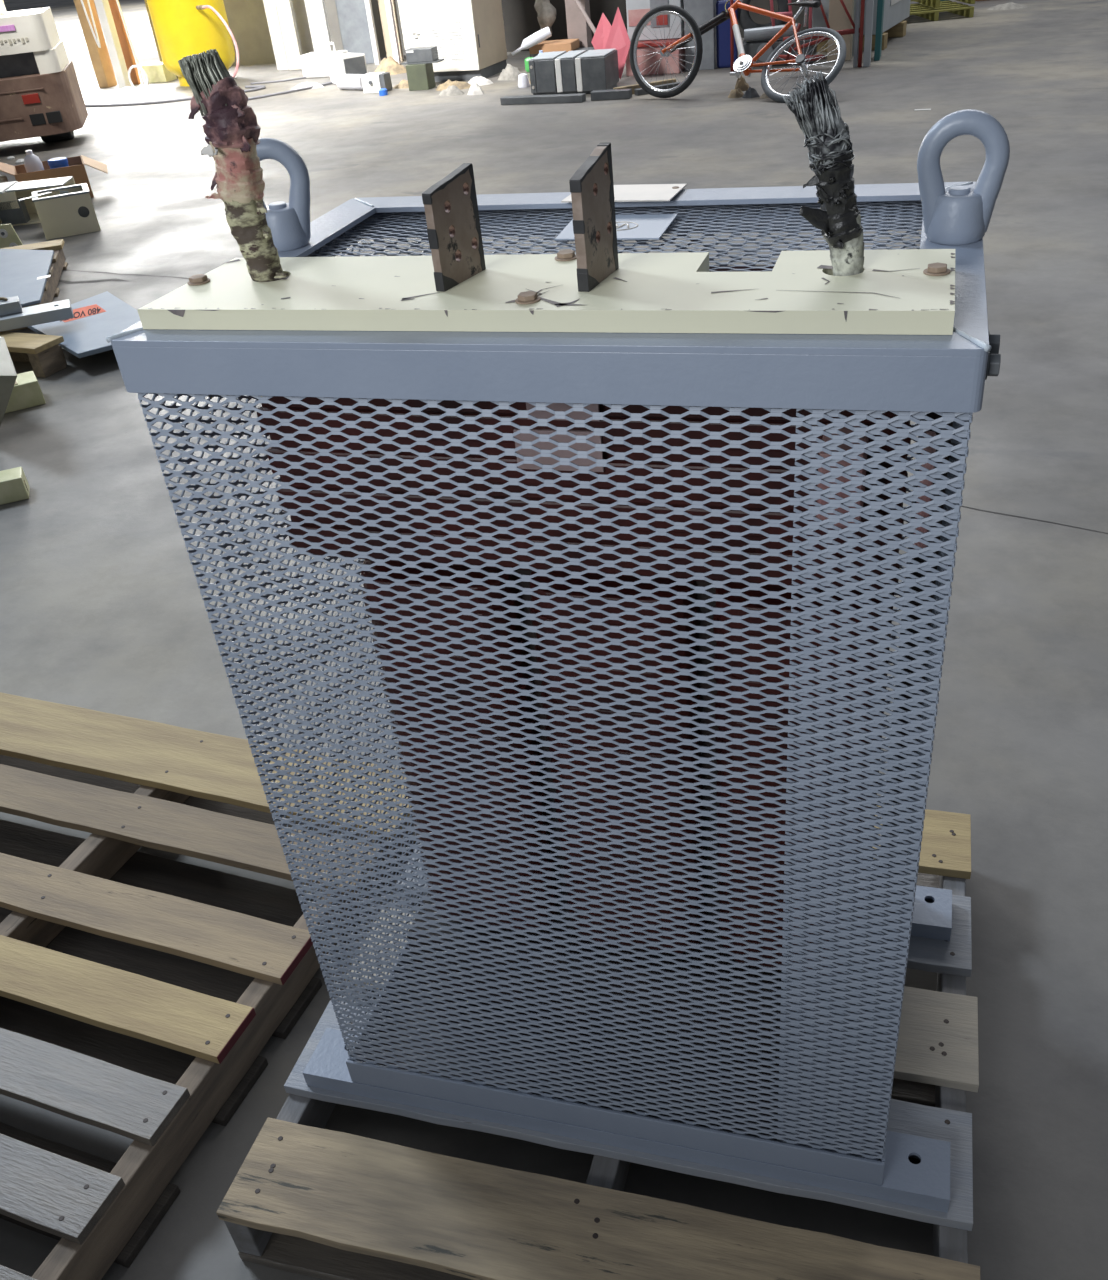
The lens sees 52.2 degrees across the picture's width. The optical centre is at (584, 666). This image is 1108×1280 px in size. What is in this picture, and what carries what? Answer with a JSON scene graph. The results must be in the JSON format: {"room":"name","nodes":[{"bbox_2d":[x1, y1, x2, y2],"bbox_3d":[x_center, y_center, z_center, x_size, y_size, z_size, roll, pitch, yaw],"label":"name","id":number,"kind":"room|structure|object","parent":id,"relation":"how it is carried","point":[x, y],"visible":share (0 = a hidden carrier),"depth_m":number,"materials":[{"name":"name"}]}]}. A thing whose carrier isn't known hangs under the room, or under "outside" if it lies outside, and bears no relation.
{"room":"warehouse","nodes":[
{"label":"warehouse","id":0,"kind":"room"},
{"bbox_2d":[74,0,117,87],"bbox_3d":[-6.136,-8.703,13.296,0.140,3.400,0.200,5,36,15],"label":"plywood panel","id":1,"kind":"object","parent":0,"point":[100,58],"depth_m":13.96,"materials":[{"name":"wood"}]},
{"bbox_2d":[80,0,100,47],"bbox_3d":[-5.961,-7.887,13.536,0.153,0.865,0.024,5,36,15],"label":"rope","id":2,"kind":"object","parent":1,"relation":"hanging from","point":[97,40],"visible":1,"depth_m":13.62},
{"bbox_2d":[94,0,131,88],"bbox_3d":[-5.757,-8.470,12.905,0.110,3.400,0.120,5,36,15],"label":"trim","id":3,"kind":"structure","parent":0,"point":[102,6],"depth_m":13.55,"materials":[{"name":"white paint"}]},
{"bbox_2d":[223,0,405,65],"bbox_3d":[-3.542,-9.333,13.834,3.350,3.400,0.200,5,36,15],"label":"wall","id":4,"kind":"structure","parent":0,"point":[247,19],"depth_m":14.62,"materials":[{"name":"paint"}]},
{"bbox_2d":[534,0,556,34],"bbox_3d":[-0.426,-7.223,12.459,0.241,0.490,0.229,5,36,15],"label":"hanging cloth","id":5,"kind":"object","parent":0,"point":[546,11],"visible":0.76,"depth_m":12.40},
{"bbox_2d":[0,0,1107,1279],"bbox_3d":[1.389,-15.303,24.753,56.000,0.001,65.000,5,36,15],"label":"floor","id":6,"kind":"structure","parent":0,"point":[102,608],"depth_m":3.52,"materials":[{"name":"concrete"}]},
{"bbox_2d":[0,175,7,182],"bbox_3d":[-4.281,-3.503,8.333,0.110,0.200,0.110,5,36,15],"label":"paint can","id":7,"kind":"object","parent":6,"relation":"on","point":[3,178],"visible":0.26,"depth_m":8.27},
{"bbox_2d":[0,336,16,425],"bbox_3d":[-2.488,-1.169,4.541,1.365,0.379,0.216,26,45,37],"label":"panel","id":8,"kind":"object","parent":6,"relation":"on","point":[8,375],"visible":1,"depth_m":4.12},
{"bbox_2d":[0,224,22,247],"bbox_3d":[-3.679,-2.626,6.996,0.400,0.180,0.026,-6,35,-1],"label":"board","id":9,"kind":"object","parent":6,"relation":"on","point":[9,237],"visible":0.66,"depth_m":6.99,"materials":[{"name":"yellow paint"}]},
{"bbox_2d":[0,229,7,237],"bbox_3d":[-3.583,-2.668,6.973,0.054,0.054,0.005,-6,35,-1],"label":"washer","id":10,"kind":"object","parent":9,"relation":"in","point":[3,232],"depth_m":6.97,"materials":[{"name":"white paint"}]},
{"bbox_2d":[0,467,29,504],"bbox_3d":[-2.147,-0.593,3.920,0.402,0.085,0.110,-16,36,-15],"label":"block","id":11,"kind":"object","parent":6,"relation":"on","point":[14,486],"visible":1,"depth_m":3.93,"materials":[{"name":"yellow paint"}]},
{"bbox_2d":[16,159,23,163],"bbox_3d":[-4.936,-4.432,9.920,0.095,0.030,0.098,5,36,15],"label":"paper scrap","id":12,"kind":"object","parent":6,"relation":"on","point":[19,161],"visible":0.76,"depth_m":9.89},
{"bbox_2d":[5,371,45,412],"bbox_3d":[-2.462,-1.119,4.709,0.373,0.105,0.160,-21,37,-21],"label":"block","id":13,"kind":"object","parent":6,"relation":"on","point":[26,392],"visible":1,"depth_m":4.70,"materials":[{"name":"yellow paint"}]},
{"bbox_2d":[0,331,66,377],"bbox_3d":[-2.626,-1.424,5.142,0.595,0.140,0.180,10,38,22],"label":"crate","id":14,"kind":"object","parent":6,"relation":"on","point":[46,357],"visible":0.8,"depth_m":5.03,"materials":[{"name":"brown wood"}]},
{"bbox_2d":[0,299,73,331],"bbox_3d":[-2.816,-1.538,5.145,0.926,0.050,0.150,-17,36,-16],"label":"channel","id":15,"kind":"object","parent":14,"relation":"on","point":[58,310],"visible":1,"depth_m":5.18,"materials":[{"name":"metal"}]},
{"bbox_2d":[0,296,21,315],"bbox_3d":[-2.918,-1.597,5.098,0.689,0.113,0.117,-18,36,-17],"label":"channel","id":16,"kind":"object","parent":15,"relation":"on","point":[10,305],"visible":1,"depth_m":5.17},
{"bbox_2d":[0,239,67,331],"bbox_3d":[-3.226,-2.035,6.120,0.720,0.130,1.400,-14,35,-11],"label":"pallet","id":17,"kind":"object","parent":6,"relation":"on","point":[58,264],"visible":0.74,"depth_m":6.42,"materials":[{"name":"brown wood"}]},
{"bbox_2d":[0,249,53,306],"bbox_3d":[-3.104,-2.096,6.060,0.522,0.016,1.504,-13,35,-10],"label":"cover","id":18,"kind":"object","parent":17,"relation":"on","point":[24,273],"visible":0.94,"depth_m":6.03,"materials":[{"name":"metal"}]},
{"bbox_2d":[0,176,75,225],"bbox_3d":[-3.918,-3.199,7.816,0.760,0.228,0.350,-8,35,-3],"label":"box","id":19,"kind":"object","parent":6,"relation":"on","point":[14,212],"visible":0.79,"depth_m":7.74,"materials":[{"name":"beige metal"}]},
{"bbox_2d":[0,0,87,142],"bbox_3d":[-5.659,-5.757,10.027,1.750,2.200,1.112,-14,35,-11],"label":"machine","id":20,"kind":"object","parent":6,"relation":"on","point":[41,96],"visible":1,"depth_m":10.09,"materials":[{"name":"metal"}]},
{"bbox_2d":[0,7,59,55],"bbox_3d":[-5.657,-5.601,10.100,1.710,0.280,0.960,-14,35,-11],"label":"hood","id":21,"kind":"object","parent":20,"relation":"attached to","point":[29,32],"depth_m":9.88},
{"bbox_2d":[33,41,68,74],"bbox_3d":[-4.893,-5.598,10.392,0.180,0.180,0.940,-14,35,-11],"label":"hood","id":22,"kind":"object","parent":20,"relation":"attached to","point":[51,59],"depth_m":10.06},
{"bbox_2d":[0,155,107,197],"bbox_3d":[-3.930,-3.630,8.378,0.786,0.300,0.420,-17,36,-16],"label":"cardboard box","id":23,"kind":"object","parent":6,"relation":"on","point":[76,168],"visible":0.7,"depth_m":8.26,"materials":[{"name":"cardboard"}]},
{"bbox_2d":[24,150,43,172],"bbox_3d":[-4.037,-3.624,8.341,0.124,0.335,0.124,5,36,15],"label":"plastic jug","id":24,"kind":"object","parent":23,"relation":"in","point":[32,163],"visible":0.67,"depth_m":8.26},
{"bbox_2d":[47,157,68,168],"bbox_3d":[-3.870,-3.630,8.396,0.140,0.255,0.140,5,36,15],"label":"plastic tub","id":25,"kind":"object","parent":23,"relation":"in","point":[59,162],"visible":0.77,"depth_m":8.30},
{"bbox_2d":[18,183,100,239],"bbox_3d":[-3.437,-2.970,7.391,0.448,0.256,0.308,-17,36,-16],"label":"box","id":26,"kind":"object","parent":6,"relation":"on","point":[72,213],"depth_m":7.30,"materials":[{"name":"beige metal"}]},
{"bbox_2d":[108,0,140,84],"bbox_3d":[-5.794,-8.396,13.508,0.220,2.600,0.060,5,36,15],"label":"plywood panel","id":27,"kind":"object","parent":6,"relation":"on","point":[124,42],"visible":0.49,"depth_m":13.95,"materials":[{"name":"wood"}]},
{"bbox_2d":[95,86,153,98],"bbox_3d":[-5.442,-6.803,13.371,0.770,0.087,0.551,5,36,15],"label":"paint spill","id":28,"kind":"object","parent":6,"relation":"on","point":[126,92],"visible":0.98,"depth_m":13.24,"materials":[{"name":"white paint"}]},
{"bbox_2d":[128,65,148,89],"bbox_3d":[-5.276,-6.957,13.382,0.267,0.287,0.028,5,36,15],"label":"coil","id":29,"kind":"object","parent":28,"relation":"on","point":[132,66],"visible":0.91,"depth_m":13.35,"materials":[{"name":"white plastic"}]},
{"bbox_2d":[116,0,144,84],"bbox_3d":[-5.454,-7.646,13.389,0.027,1.356,0.325,-23,38,-24],"label":"pole","id":30,"kind":"object","parent":6,"relation":"on","point":[117,1],"visible":1,"depth_m":13.47,"materials":[{"name":"white paint"}]},
{"bbox_2d":[136,92,176,100],"bbox_3d":[-4.884,-6.501,12.866,0.542,0.074,0.310,5,36,15],"label":"plastic sheet","id":31,"kind":"object","parent":6,"relation":"on","point":[149,96],"visible":1,"depth_m":12.81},
{"bbox_2d":[141,62,176,82],"bbox_3d":[-5.341,-7.467,14.216,0.300,0.200,0.250,5,36,15],"label":"carton","id":32,"kind":"object","parent":6,"relation":"on","point":[157,72],"visible":0.8,"depth_m":14.12,"materials":[{"name":"cardboard"}]},
{"bbox_2d":[144,0,177,77],"bbox_3d":[-5.179,-8.503,13.751,0.580,2.400,0.080,5,36,15],"label":"corrugated panel","id":33,"kind":"object","parent":6,"relation":"on","point":[146,4],"visible":0.02,"depth_m":14.17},
{"bbox_2d":[85,85,265,106],"bbox_3d":[-4.735,-6.381,12.709,2.294,0.028,0.569,-7,35,-2],"label":"hose","id":34,"kind":"object","parent":6,"relation":"on","point":[254,87],"visible":0.73,"depth_m":12.56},
{"bbox_2d":[147,0,234,85],"bbox_3d":[-4.677,-7.979,13.186,0.945,2.100,0.896,5,36,15],"label":"tank","id":35,"kind":"object","parent":6,"relation":"on","point":[182,28],"visible":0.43,"depth_m":13.20,"materials":[{"name":"plastic"}]},
{"bbox_2d":[0,692,415,1279],"bbox_3d":[-1.112,0.519,2.126,1.282,0.128,1.204,8,37,19],"label":"wooden pallet","id":36,"kind":"object","parent":6,"relation":"on","point":[142,995],"visible":0.8,"depth_m":2.03,"materials":[{"name":"brown wood"}]},
{"bbox_2d":[202,5,238,77],"bbox_3d":[-4.244,-7.102,12.978,0.667,0.839,0.305,0,35,8],"label":"air hose","id":37,"kind":"object","parent":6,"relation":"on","point":[203,6],"visible":0.74,"depth_m":12.77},
{"bbox_2d":[263,0,288,69],"bbox_3d":[-3.854,-8.390,13.573,0.160,2.200,0.060,5,36,15],"label":"post","id":38,"kind":"object","parent":6,"relation":"on","point":[271,12],"visible":1,"depth_m":13.95,"materials":[{"name":"paint"}]},
{"bbox_2d":[250,77,305,83],"bbox_3d":[-3.279,-6.955,13.336,1.288,0.020,0.195,-18,36,-17],"label":"hose","id":39,"kind":"object","parent":6,"relation":"on","point":[299,77],"visible":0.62,"depth_m":13.20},
{"bbox_2d":[275,0,301,69],"bbox_3d":[-3.670,-8.344,13.481,0.190,2.200,0.060,5,36,15],"label":"door","id":40,"kind":"structure","parent":6,"relation":"on","point":[285,11],"depth_m":13.85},
{"bbox_2d":[248,81,331,99],"bbox_3d":[-3.265,-6.379,12.498,0.429,0.024,1.941,25,45,36],"label":"hose","id":41,"kind":"object","parent":6,"relation":"on","point":[327,83],"visible":0.4,"depth_m":12.29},
{"bbox_2d":[292,82,323,88],"bbox_3d":[-3.066,-6.460,12.562,0.388,0.054,0.230,5,36,15],"label":"heap","id":42,"kind":"object","parent":6,"relation":"on","point":[306,84],"visible":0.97,"depth_m":12.52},
{"bbox_2d":[304,0,332,51],"bbox_3d":[-3.253,-8.249,13.284,0.230,2.200,0.060,5,36,15],"label":"leaning board","id":43,"kind":"object","parent":6,"relation":"on","point":[315,9],"visible":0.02,"depth_m":13.61,"materials":[{"name":"white paint"}]},
{"bbox_2d":[299,42,347,77],"bbox_3d":[-3.038,-7.105,13.236,0.500,0.343,0.300,5,36,15],"label":"case","id":44,"kind":"object","parent":6,"relation":"on","point":[313,64],"visible":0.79,"depth_m":13.16,"materials":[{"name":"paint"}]},
{"bbox_2d":[326,53,367,83],"bbox_3d":[-2.628,-6.646,12.578,0.300,0.270,0.336,-30,41,-30],"label":"case","id":45,"kind":"object","parent":6,"relation":"on","point":[346,63],"visible":0.64,"depth_m":12.46,"materials":[{"name":"white paint"}]},
{"bbox_2d":[336,74,363,89],"bbox_3d":[-2.476,-6.236,12.069,0.351,0.150,0.150,18,41,31],"label":"plastic jar","id":46,"kind":"object","parent":6,"relation":"on","point":[343,81],"visible":0.73,"depth_m":12.01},
{"bbox_2d":[335,0,374,63],"bbox_3d":[-2.834,-8.390,13.427,0.440,2.200,0.060,5,36,15],"label":"door","id":47,"kind":"structure","parent":6,"relation":"on","point":[352,15],"depth_m":13.81,"materials":[{"name":"metal"}]},
{"bbox_2d":[364,0,380,64],"bbox_3d":[-2.607,-8.252,13.195,0.060,2.200,0.060,5,36,15],"label":"post","id":48,"kind":"object","parent":6,"relation":"on","point":[368,5],"visible":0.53,"depth_m":13.60,"materials":[{"name":"white paint"}]},
{"bbox_2d":[361,72,391,93],"bbox_3d":[-2.163,-6.076,11.774,0.250,0.170,0.200,5,36,15],"label":"switch box","id":49,"kind":"object","parent":6,"relation":"on","point":[371,82],"visible":0.88,"depth_m":11.72,"materials":[{"name":"white paint"}]},
{"bbox_2d":[379,88,387,95],"bbox_3d":[-2.055,-5.874,11.565,0.090,0.060,0.090,5,36,15],"label":"cap","id":50,"kind":"object","parent":6,"relation":"on","point":[383,91],"visible":1,"depth_m":11.54,"materials":[{"name":"blue plastic"}]},
{"bbox_2d":[378,0,403,61],"bbox_3d":[-2.410,-8.353,13.313,0.200,2.200,0.060,5,36,15],"label":"panel","id":51,"kind":"object","parent":6,"relation":"on","point":[381,3],"visible":0.45,"depth_m":13.72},
{"bbox_2d":[375,56,406,74],"bbox_3d":[-2.232,-6.907,12.984,0.408,0.173,0.293,21,42,33],"label":"heap","id":52,"kind":"object","parent":6,"relation":"on","point":[389,64],"visible":0.92,"depth_m":12.93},
{"bbox_2d":[384,0,400,63],"bbox_3d":[-2.339,-8.171,13.038,0.070,2.200,0.060,5,36,15],"label":"post","id":53,"kind":"object","parent":6,"relation":"on","point":[388,3],"visible":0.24,"depth_m":13.44,"materials":[{"name":"white paint"}]},
{"bbox_2d":[393,79,408,88],"bbox_3d":[-1.897,-6.142,11.917,0.264,0.073,0.162,5,36,15],"label":"heap","id":54,"kind":"object","parent":6,"relation":"on","point":[403,83],"visible":0.72,"depth_m":11.89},
{"bbox_2d":[406,63,435,90],"bbox_3d":[-1.686,-6.090,11.669,0.220,0.235,0.200,5,36,15],"label":"box","id":55,"kind":"object","parent":6,"relation":"on","point":[419,76],"visible":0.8,"depth_m":11.60,"materials":[{"name":"cardboard"}]},
{"bbox_2d":[402,46,443,64],"bbox_3d":[-1.663,-6.262,11.587,0.400,0.134,0.183,5,36,15],"label":"module","id":56,"kind":"object","parent":55,"relation":"on","point":[415,55],"visible":1,"depth_m":11.52,"materials":[{"name":"metal"}]},
{"bbox_2d":[439,85,464,95],"bbox_3d":[-1.312,-5.707,11.194,0.267,0.085,0.176,5,36,15],"label":"rag","id":57,"kind":"object","parent":6,"relation":"on","point":[453,90],"visible":1,"depth_m":11.15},
{"bbox_2d":[398,0,506,81],"bbox_3d":[-1.435,-7.276,11.704,0.836,2.100,0.790,7,37,18],"label":"tall cabinet","id":58,"kind":"object","parent":6,"relation":"on","point":[469,35],"visible":0.85,"depth_m":11.78,"materials":[{"name":"white paint"}]},
{"bbox_2d":[435,80,470,90],"bbox_3d":[-1.329,-5.939,11.530,0.422,0.087,0.245,5,36,15],"label":"heap","id":59,"kind":"object","parent":6,"relation":"on","point":[461,85],"visible":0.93,"depth_m":11.49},
{"bbox_2d":[467,83,483,94],"bbox_3d":[-1.069,-5.656,11.075,0.172,0.097,0.101,-2,35,5],"label":"rag","id":60,"kind":"object","parent":6,"relation":"on","point":[473,90],"visible":1,"depth_m":11.06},
{"bbox_2d":[468,76,492,85],"bbox_3d":[-1.086,-6.029,11.637,0.285,0.075,0.167,10,38,21],"label":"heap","id":61,"kind":"object","parent":6,"relation":"on","point":[480,80],"visible":0.97,"depth_m":11.60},
{"bbox_2d":[498,64,520,79],"bbox_3d":[-0.778,-6.179,11.747,0.271,0.144,0.159,5,36,15],"label":"heap","id":62,"kind":"object","parent":6,"relation":"on","point":[510,72],"visible":0.91,"depth_m":11.72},
{"bbox_2d":[518,73,529,87],"bbox_3d":[-0.601,-5.803,11.199,0.120,0.120,0.120,5,36,15],"label":"cup","id":63,"kind":"object","parent":6,"relation":"on","point":[523,81],"visible":1,"depth_m":11.17,"materials":[{"name":"plastic"}]},
{"bbox_2d":[524,57,532,71],"bbox_3d":[-0.575,-6.427,12.080,0.110,0.140,0.100,5,36,15],"label":"bottle","id":64,"kind":"object","parent":6,"relation":"on","point":[527,59],"visible":0.5,"depth_m":12.04,"materials":[{"name":"plastic"}]},
{"bbox_2d":[500,93,585,104],"bbox_3d":[-0.376,-5.161,10.291,0.803,0.060,0.100,8,37,19],"label":"bar","id":65,"kind":"object","parent":6,"relation":"on","point":[581,97],"visible":1,"depth_m":10.25,"materials":[{"name":"metal"}]},
{"bbox_2d":[528,51,566,94],"bbox_3d":[-0.327,-5.624,10.731,0.240,0.313,0.513,5,36,15],"label":"module","id":66,"kind":"object","parent":6,"relation":"on","point":[542,71],"visible":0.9,"depth_m":10.54,"materials":[{"name":"metal"}]},
{"bbox_2d":[555,50,586,93],"bbox_3d":[-0.110,-5.595,10.658,0.180,0.313,0.506,5,36,15],"label":"module","id":67,"kind":"object","parent":6,"relation":"on","point":[565,69],"visible":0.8,"depth_m":10.47,"materials":[{"name":"metal"}]},
{"bbox_2d":[555,59,562,91],"bbox_3d":[-0.171,-5.609,10.668,0.054,0.275,0.506,5,36,15],"label":"strap","id":68,"kind":"object","parent":67,"relation":"on","point":[558,62],"depth_m":10.46,"materials":[{"name":"white paint"}]},
{"bbox_2d":[529,39,594,56],"bbox_3d":[-0.233,-6.724,12.390,0.700,0.220,0.340,5,36,15],"label":"crate","id":69,"kind":"object","parent":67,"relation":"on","point":[566,45],"visible":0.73,"depth_m":12.27,"materials":[{"name":"wood"}]},
{"bbox_2d":[511,27,551,55],"bbox_3d":[-0.574,-6.742,12.194,0.462,0.237,0.114,-13,35,-10],"label":"bottle","id":70,"kind":"object","parent":69,"relation":"on","point":[543,34],"visible":1,"depth_m":12.15,"materials":[{"name":"white plastic"}]},
{"bbox_2d":[574,0,595,33],"bbox_3d":[0.055,-6.825,11.980,0.042,0.829,0.863,-26,39,-27],"label":"bar","id":71,"kind":"object","parent":6,"relation":"on","point":[577,2],"visible":0.48,"depth_m":11.97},
{"bbox_2d":[575,48,618,93],"bbox_3d":[0.126,-5.563,10.578,0.280,0.313,0.506,5,36,15],"label":"module","id":72,"kind":"object","parent":6,"relation":"on","point":[598,69],"visible":0.94,"depth_m":10.41,"materials":[{"name":"metal"}]},
{"bbox_2d":[575,58,582,91],"bbox_3d":[0.016,-5.582,10.601,0.054,0.275,0.506,5,36,15],"label":"strap","id":73,"kind":"object","parent":72,"relation":"on","point":[578,61],"depth_m":10.39,"materials":[{"name":"white paint"}]},
{"bbox_2d":[216,805,979,1279],"bbox_3d":[0.110,0.570,1.877,1.020,0.126,1.011,5,36,15],"label":"wooden pallet","id":74,"kind":"object","parent":6,"relation":"on","point":[306,1198],"visible":0.42,"depth_m":1.57,"materials":[{"name":"brown wood"}]},
{"bbox_2d":[106,49,1009,1212],"bbox_3d":[0.043,-0.043,1.443,0.942,1.385,0.564,5,36,15],"label":"transformer","id":75,"kind":"object","parent":74,"relation":"on","point":[627,530],"visible":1,"depth_m":1.19,"materials":[{"name":"grey paint"}]},
{"bbox_2d":[591,13,611,49],"bbox_3d":[0.188,-6.068,10.957,0.240,0.460,0.092,5,36,15],"label":"diamond sign","id":76,"kind":"object","parent":6,"relation":"on","point":[601,35],"visible":0.57,"depth_m":10.93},
{"bbox_2d":[590,89,631,100],"bbox_3d":[0.244,-5.132,10.152,0.360,0.070,0.100,5,36,15],"label":"bar","id":77,"kind":"object","parent":6,"relation":"on","point":[613,94],"visible":1,"depth_m":10.11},
{"bbox_2d":[605,8,630,78],"bbox_3d":[0.312,-5.947,10.800,0.300,0.600,0.112,5,36,15],"label":"diamond sign","id":78,"kind":"object","parent":6,"relation":"on","point":[618,38],"visible":0.64,"depth_m":10.77,"materials":[{"name":"plastic"}]},
{"bbox_2d":[613,78,675,93],"bbox_3d":[0.558,-5.290,10.335,0.612,0.070,0.060,-17,36,-16],"label":"strip","id":79,"kind":"object","parent":6,"relation":"on","point":[635,86],"visible":0.43,"depth_m":10.31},
{"bbox_2d":[626,36,684,75],"bbox_3d":[0.730,-6.105,11.299,0.580,0.285,0.530,5,36,15],"label":"plastic crate","id":80,"kind":"object","parent":6,"relation":"on","point":[679,53],"visible":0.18,"depth_m":11.11,"materials":[{"name":"red plastic"}]},
{"bbox_2d":[626,0,684,40],"bbox_3d":[0.710,-6.537,11.085,0.540,0.660,0.366,5,36,15],"label":"carton","id":81,"kind":"object","parent":80,"relation":"on","point":[635,9],"visible":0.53,"depth_m":11.04,"materials":[{"name":"grey cardboard"}]},
{"bbox_2d":[628,9,650,25],"bbox_3d":[0.541,-6.346,11.062,0.220,0.140,0.005,5,36,15],"label":"print","id":82,"kind":"object","parent":81,"relation":"attached to","point":[634,15],"depth_m":11.06},
{"bbox_2d":[650,0,668,26],"bbox_3d":[0.729,-6.369,10.980,0.180,0.280,0.009,5,36,15],"label":"print","id":83,"kind":"object","parent":81,"relation":"attached to","point":[653,3],"depth_m":11.00,"materials":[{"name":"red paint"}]},
{"bbox_2d":[634,82,680,95],"bbox_3d":[0.680,-5.249,10.276,0.469,0.050,0.070,-18,36,-18],"label":"bar","id":84,"kind":"object","parent":6,"relation":"on","point":[639,91],"visible":0.56,"depth_m":10.24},
{"bbox_2d":[684,0,716,70],"bbox_3d":[1.133,-6.344,11.000,0.290,0.950,0.200,5,36,15],"label":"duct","id":85,"kind":"object","parent":6,"relation":"on","point":[702,11],"visible":0.69,"depth_m":11.01,"materials":[{"name":"metal"}]},
{"bbox_2d":[716,0,737,67],"bbox_3d":[1.391,-6.156,11.018,0.210,0.580,0.050,5,36,15],"label":"board","id":86,"kind":"object","parent":6,"relation":"on","point":[723,29],"visible":0.63,"depth_m":11.04,"materials":[{"name":"blue"}]},
{"bbox_2d":[728,88,743,97],"bbox_3d":[1.304,-4.917,9.692,0.154,0.065,0.133,5,36,15],"label":"rock","id":87,"kind":"object","parent":6,"relation":"on","point":[736,93],"visible":1,"depth_m":9.67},
{"bbox_2d":[629,0,845,102],"bbox_3d":[1.405,-5.305,9.661,1.942,0.730,0.892,20,42,32],"label":"bicycle","id":88,"kind":"object","parent":6,"relation":"on","point":[745,63],"visible":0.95,"depth_m":9.57,"materials":[{"name":"metal"}]},
{"bbox_2d":[735,75,748,90],"bbox_3d":[1.388,-5.134,9.944,0.145,0.123,0.122,5,36,15],"label":"rock","id":89,"kind":"object","parent":6,"relation":"on","point":[741,83],"visible":0.9,"depth_m":9.92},
{"bbox_2d":[742,87,759,97],"bbox_3d":[1.416,-4.886,9.618,0.143,0.082,0.119,-11,35,-8],"label":"rock","id":90,"kind":"object","parent":6,"relation":"on","point":[751,92],"visible":1,"depth_m":9.60,"materials":[{"name":"stone"}]},
{"bbox_2d":[760,93,768,98],"bbox_3d":[1.543,-4.825,9.539,0.128,0.049,0.106,5,36,15],"label":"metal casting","id":91,"kind":"object","parent":6,"relation":"on","point":[764,96],"visible":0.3,"depth_m":9.52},
{"bbox_2d":[742,23,816,66],"bbox_3d":[1.899,-6.093,11.052,0.700,0.355,0.505,5,36,15],"label":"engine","id":92,"kind":"object","parent":6,"relation":"on","point":[755,39],"visible":0.52,"depth_m":10.88,"materials":[{"name":"metal"}]},
{"bbox_2d":[738,0,788,29],"bbox_3d":[1.731,-6.354,10.921,0.518,0.500,0.231,-1,35,7],"label":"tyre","id":93,"kind":"object","parent":92,"relation":"on","point":[745,21],"visible":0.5,"depth_m":10.91,"materials":[{"name":"rubber"}]},
{"bbox_2d":[770,0,821,62],"bbox_3d":[1.865,-5.904,10.079,0.537,0.954,0.188,5,36,15],"label":"hand truck","id":94,"kind":"object","parent":6,"relation":"on","point":[789,13],"visible":0.48,"depth_m":10.14,"materials":[{"name":"red metal"}]},
{"bbox_2d":[797,0,820,26],"bbox_3d":[2.040,-5.945,10.187,0.246,0.314,0.137,5,36,15],"label":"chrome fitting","id":95,"kind":"object","parent":94,"relation":"hanging from","point":[806,8],"visible":0.41,"depth_m":10.20,"materials":[{"name":"metal"}]},
{"bbox_2d":[730,0,864,70],"bbox_3d":[1.953,-6.170,10.411,1.268,1.200,0.174,9,37,20],"label":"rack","id":96,"kind":"object","parent":6,"relation":"on","point":[846,31],"visible":0.74,"depth_m":10.46,"materials":[{"name":"metal"}]},
{"bbox_2d":[827,0,853,61],"bbox_3d":[2.463,-6.157,10.848,0.220,0.600,0.200,5,36,15],"label":"bin","id":97,"kind":"object","parent":6,"relation":"on","point":[838,18],"visible":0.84,"depth_m":10.76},
{"bbox_2d":[812,0,910,51],"bbox_3d":[2.861,-7.413,11.372,0.730,2.000,1.400,11,38,22],"label":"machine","id":98,"kind":"object","parent":6,"relation":"on","point":[895,11],"visible":0.45,"depth_m":11.40,"materials":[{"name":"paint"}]},
{"bbox_2d":[852,0,883,66],"bbox_3d":[2.532,-6.635,10.293,0.440,2.000,0.850,5,36,15],"label":"panel","id":99,"kind":"structure","parent":6,"relation":"on","point":[857,3],"depth_m":10.45,"materials":[{"name":"metal"}]},
{"bbox_2d":[903,0,973,20],"bbox_3d":[3.980,-7.659,13.237,0.850,0.105,0.950,-6,35,0],"label":"pallet","id":100,"kind":"object","parent":6,"relation":"on","point":[918,9],"visible":0.59,"depth_m":12.98,"materials":[{"name":"wood"}]},
{"bbox_2d":[911,0,974,7],"bbox_3d":[3.988,-7.791,13.198,0.850,0.105,0.950,-5,35,1],"label":"pallet","id":101,"kind":"object","parent":100,"relation":"on","point":[934,3],"visible":0.36,"depth_m":12.91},
{"bbox_2d":[987,2,1026,9],"bbox_3d":[4.982,-7.776,13.307,0.464,0.054,0.317,5,36,15],"label":"bag","id":102,"kind":"object","parent":6,"relation":"on","point":[1007,6],"visible":1,"depth_m":13.24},
{"bbox_3d":[-2.210,-1.562,5.337,0.300,0.078,0.090,5,36,15],"label":"timber offcut","id":103,"kind":"object","parent":6,"relation":"on","visible":0},
{"bbox_2d":[28,291,140,357],"bbox_3d":[-2.344,-1.623,5.354,0.463,0.024,0.931,-26,39,-27],"label":"access cover","id":104,"kind":"object","parent":103,"relation":"on","point":[98,317],"visible":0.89,"depth_m":5.31,"materials":[{"name":"metal"}]},
{"bbox_2d":[565,0,591,47],"bbox_3d":[-0.169,-8.188,11.693,0.220,3.400,0.200,5,36,15],"label":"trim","id":105,"kind":"structure","parent":0,"point":[578,27],"depth_m":12.38,"materials":[{"name":"wood"}]},
{"bbox_2d":[501,0,812,51],"bbox_3d":[0.543,-8.804,12.481,5.300,3.400,0.200,5,36,15],"label":"wall","id":106,"kind":"structure","parent":0,"point":[520,19],"depth_m":13.44,"materials":[{"name":"paint"}]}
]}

